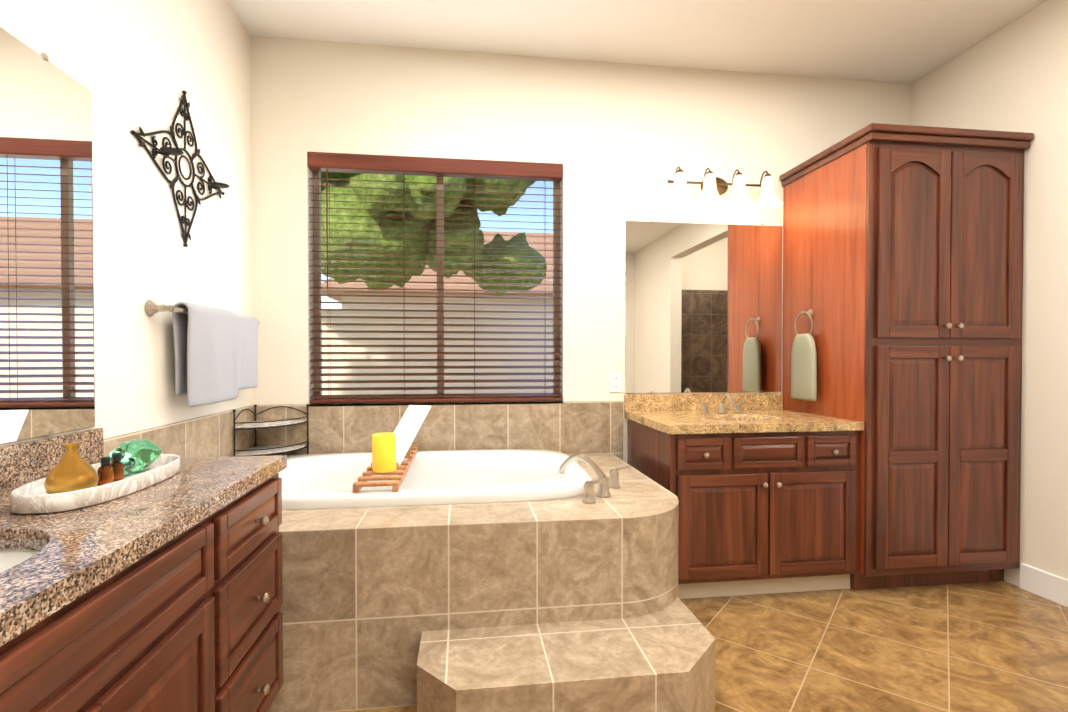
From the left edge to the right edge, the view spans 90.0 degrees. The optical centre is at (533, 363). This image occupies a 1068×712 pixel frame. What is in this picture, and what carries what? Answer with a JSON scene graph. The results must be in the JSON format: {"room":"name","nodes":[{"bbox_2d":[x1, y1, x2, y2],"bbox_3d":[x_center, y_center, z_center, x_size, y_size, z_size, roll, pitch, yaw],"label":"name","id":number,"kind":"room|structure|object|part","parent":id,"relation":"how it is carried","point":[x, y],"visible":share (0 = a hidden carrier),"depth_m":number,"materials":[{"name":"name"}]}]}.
{"room":"bathroom","nodes":[
{"label":"bathroom","id":0,"kind":"room"},
{"bbox_2d":[0,0,255,445],"bbox_3d":[-1.253,-0.280,0.145,0.160,2.920,5.870,0,1,-7],"label":"wall","id":1,"kind":"structure","parent":0,"point":[136,59],"depth_m":1.98,"materials":[{"name":"beige paint"}]},
{"bbox_2d":[0,27,94,443],"bbox_3d":[-1.180,-0.309,0.251,0.008,1.050,2.828,0,1,-7],"label":"mirror","id":2,"kind":"object","parent":1,"relation":"attached to","point":[47,385],"visible":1,"depth_m":1.46,"materials":[{"name":"clear glass"}]},
{"bbox_2d":[0,428,103,487],"bbox_3d":[-1.173,0.268,0.260,0.020,0.100,2.850,0,1,-7],"label":"backsplash","id":3,"kind":"structure","parent":1,"relation":"attached to","point":[27,460],"depth_m":1.43,"materials":[{"name":"brown stone"}]},
{"bbox_2d":[130,90,228,246],"bbox_3d":[-1.397,-0.801,2.203,0.095,0.642,0.712,0,1,-7],"label":"art","id":4,"kind":"object","parent":1,"relation":"attached to","point":[165,151],"visible":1,"depth_m":2.18,"materials":[{"name":"grey metal"}]},
{"bbox_2d":[145,300,259,406],"bbox_3d":[-1.405,-0.038,2.367,0.113,0.408,0.906,0,1,-7],"label":"towel rail","id":5,"kind":"object","parent":1,"relation":"attached to","point":[216,353],"visible":1,"depth_m":2.21,"materials":[{"name":"white fabric"}]},
{"bbox_2d":[103,401,622,459],"bbox_3d":[-0.431,0.426,2.511,2.082,0.390,1.410,0,1,-7],"label":"backsplash","id":6,"kind":"structure","parent":0,"point":[580,427],"depth_m":3.02,"materials":[{"name":"tile"}]},
{"bbox_2d":[233,404,308,455],"bbox_3d":[-1.359,0.380,2.780,0.286,0.313,0.286,0,1,-7],"label":"corner shelf","id":7,"kind":"object","parent":6,"relation":"attached to","point":[256,450],"visible":0.98,"depth_m":2.75,"materials":[{"name":"black metal"}]},
{"bbox_2d":[252,36,911,462],"bbox_3d":[0.423,-0.318,3.244,3.930,2.920,0.160,0,1,-7],"label":"wall","id":8,"kind":"structure","parent":0,"point":[620,142],"depth_m":3.13,"materials":[{"name":"beige paint"}]},
{"bbox_2d":[313,171,559,398],"bbox_3d":[-0.555,-0.472,3.165,1.430,1.390,0.040,0,1,-7],"label":"window","id":9,"kind":"structure","parent":8,"relation":"in","point":[440,215],"depth_m":3.15,"materials":[{"name":"beige"}]},
{"bbox_2d":[308,152,562,402],"bbox_3d":[-0.542,-0.472,3.068,1.426,1.384,0.074,0,1,-7],"label":"window blind","id":10,"kind":"object","parent":9,"relation":"attached to","point":[389,165],"visible":1,"depth_m":3.05,"materials":[{"name":"brown wood"}]},
{"bbox_3d":[-0.555,-0.472,3.164,1.360,1.320,0.004,0,1,-7],"label":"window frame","id":11,"kind":"part","parent":9,"relation":"part of","materials":[{"name":"brown wood"}]},
{"bbox_2d":[610,373,620,391],"bbox_3d":[0.484,0.113,3.172,0.070,0.116,0.008,0,1,-7],"label":"electrical outlet plate","id":12,"kind":"object","parent":8,"relation":"attached to","point":[615,382],"visible":1,"depth_m":3.17,"materials":[{"name":"white plastic"}]},
{"bbox_2d":[625,219,781,392],"bbox_3d":[1.039,-0.341,3.239,0.999,1.040,0.008,0,1,-7],"label":"mirror","id":13,"kind":"object","parent":8,"relation":"attached to","point":[703,307],"visible":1,"depth_m":3.24,"materials":[{"name":"clear glass"}]},
{"bbox_2d":[665,166,782,208],"bbox_3d":[1.107,-1.038,3.135,0.712,0.213,0.214,0,1,-7],"label":"sconce","id":14,"kind":"object","parent":8,"relation":"attached to","point":[713,188],"visible":1,"depth_m":3.11,"materials":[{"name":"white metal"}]},
{"bbox_2d":[227,0,1047,83],"bbox_3d":[1.409,-1.804,0.476,5.530,0.120,5.870,0,1,-7],"label":"ceiling","id":15,"kind":"structure","parent":0,"point":[901,41],"depth_m":2.83,"materials":[{"name":"white paint"}]},
{"bbox_2d":[338,581,1067,711],"bbox_3d":[1.365,1.215,0.507,5.440,0.080,5.870,0,1,-7],"label":"floor","id":16,"kind":"structure","parent":0,"point":[999,646],"depth_m":2.15,"materials":[{"name":"tile"}]},
{"bbox_2d":[0,464,286,711],"bbox_3d":[-0.889,0.768,0.304,0.594,0.820,2.850,0,1,-7],"label":"bathroom vanity","id":17,"kind":"object","parent":16,"relation":"on","point":[165,595],"depth_m":1.09,"materials":[{"name":"brown wood"}]},
{"bbox_2d":[0,456,286,635],"bbox_3d":[-0.903,0.338,0.297,0.565,0.040,2.850,0,1,-7],"label":"countertop","id":18,"kind":"structure","parent":17,"relation":"on","point":[89,541],"depth_m":1.01,"materials":[{"name":"brown stone"}]},
{"bbox_2d":[0,540,51,563],"bbox_3d":[-0.967,0.421,0.768,0.371,0.162,0.498,0,1,-7],"label":"sink","id":19,"kind":"object","parent":18,"relation":"in","point":[22,547],"depth_m":1.00,"materials":[{"name":"white ceramic"}]},
{"bbox_2d":[9,454,179,513],"bbox_3d":[-1.047,0.284,1.314,0.200,0.040,0.470,0,1,-7],"label":"marble tray","id":20,"kind":"object","parent":18,"relation":"on","point":[33,497],"visible":0.65,"depth_m":1.17,"materials":[{"name":"white stone"}]},
{"bbox_2d":[44,443,98,493],"bbox_3d":[-1.037,0.236,1.198,0.094,0.112,0.094,0,1,-7],"label":"vase","id":21,"kind":"object","parent":20,"relation":"on","point":[72,470],"visible":0.83,"depth_m":1.18,"materials":[{"name":"gold"}]},
{"bbox_2d":[97,456,113,485],"bbox_3d":[-1.031,0.258,1.285,0.031,0.066,0.031,0,1,-7],"label":"bottle","id":22,"kind":"object","parent":20,"relation":"on","point":[105,472],"visible":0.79,"depth_m":1.28,"materials":[{"name":"brown glass"}]},
{"bbox_2d":[110,453,123,480],"bbox_3d":[-1.042,0.258,1.332,0.031,0.066,0.031,0,1,-7],"label":"bottle","id":23,"kind":"object","parent":20,"relation":"on","point":[117,464],"visible":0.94,"depth_m":1.32,"materials":[{"name":"brown glass"}]},
{"bbox_2d":[108,439,161,473],"bbox_3d":[-1.066,0.247,1.422,0.099,0.087,0.151,0,1,-7],"label":"glass ornament","id":24,"kind":"object","parent":20,"relation":"on","point":[137,455],"visible":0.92,"depth_m":1.40,"materials":[{"name":"green glass"}]},
{"bbox_2d":[268,449,714,711],"bbox_3d":[-0.427,0.768,2.257,1.997,0.772,1.577,0,1,-7],"label":"bathtub surround","id":25,"kind":"object","parent":16,"relation":"on","point":[512,580],"visible":0.81,"depth_m":1.82,"materials":[{"name":"tile"}]},
{"bbox_2d":[353,405,430,492],"bbox_3d":[-0.623,0.351,2.505,0.261,0.277,0.910,0,1,-7],"label":"caddy","id":26,"kind":"object","parent":25,"relation":"on","point":[409,425],"visible":0.73,"depth_m":2.46,"materials":[{"name":"brown wood"}]},
{"bbox_2d":[372,433,395,472],"bbox_3d":[-0.639,0.378,2.281,0.100,0.158,0.100,0,1,-7],"label":"pillar candle","id":27,"kind":"object","parent":26,"relation":"on","point":[383,452],"visible":1,"depth_m":2.24,"materials":[{"name":"yellow wax"}]},
{"bbox_2d":[624,393,863,598],"bbox_3d":[1.083,0.658,2.896,1.005,0.976,0.720,0,1,-7],"label":"bathroom vanity","id":28,"kind":"object","parent":16,"relation":"on","point":[764,488],"visible":0.96,"depth_m":2.60,"materials":[{"name":"brown wood"}]},
{"bbox_2d":[780,123,1033,589],"bbox_3d":[2.003,-0.005,2.989,0.895,2.300,0.760,0,1,-7],"label":"linen cabinet","id":29,"kind":"object","parent":16,"relation":"on","point":[903,262],"visible":1,"depth_m":2.66,"materials":[{"name":"brown wood"}]},
{"bbox_2d":[791,309,816,400],"bbox_3d":[1.541,-0.052,3.031,0.067,0.515,0.216,0,1,-7],"label":"towel ring","id":30,"kind":"object","parent":29,"relation":"attached to","point":[803,371],"visible":1,"depth_m":3.00,"materials":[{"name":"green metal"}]},
{"bbox_2d":[908,0,1067,586],"bbox_3d":[2.842,-0.287,0.683,0.160,2.920,5.870,0,1,-7],"label":"wall","id":31,"kind":"structure","parent":0,"point":[1015,79],"depth_m":2.65,"materials":[{"name":"beige paint"}]},
{"bbox_2d":[1020,563,1067,607],"bbox_3d":[2.583,1.092,2.005,0.014,0.130,1.465,0,1,-7],"label":"baseboard","id":32,"kind":"structure","parent":31,"relation":"attached to","point":[1045,585],"depth_m":2.60,"materials":[{"name":"white paint"}]},
{"label":"outside","id":33,"kind":"structure","parent":0,"visible":0},
{"bbox_3d":[-3.170,1.099,23.906,60.000,0.180,41.670,0,1,-7],"label":"ground","id":34,"kind":"structure","parent":33,"visible":0},
{"bbox_2d":[321,172,546,296],"bbox_3d":[-2.336,-1.730,7.025,5.027,6.062,3.990,0,1,-7],"label":"tree","id":35,"kind":"object","parent":34,"relation":"on","point":[466,210],"depth_m":5.93,"materials":[{"name":"green plant"}]},
{"bbox_2d":[321,231,552,394],"bbox_3d":[-2.078,-1.059,15.561,28.000,4.500,13.650,0,1,-7],"label":"house","id":36,"kind":"structure","parent":34,"relation":"on","point":[433,314],"depth_m":8.90,"materials":[{"name":"beige paint"}]}
]}

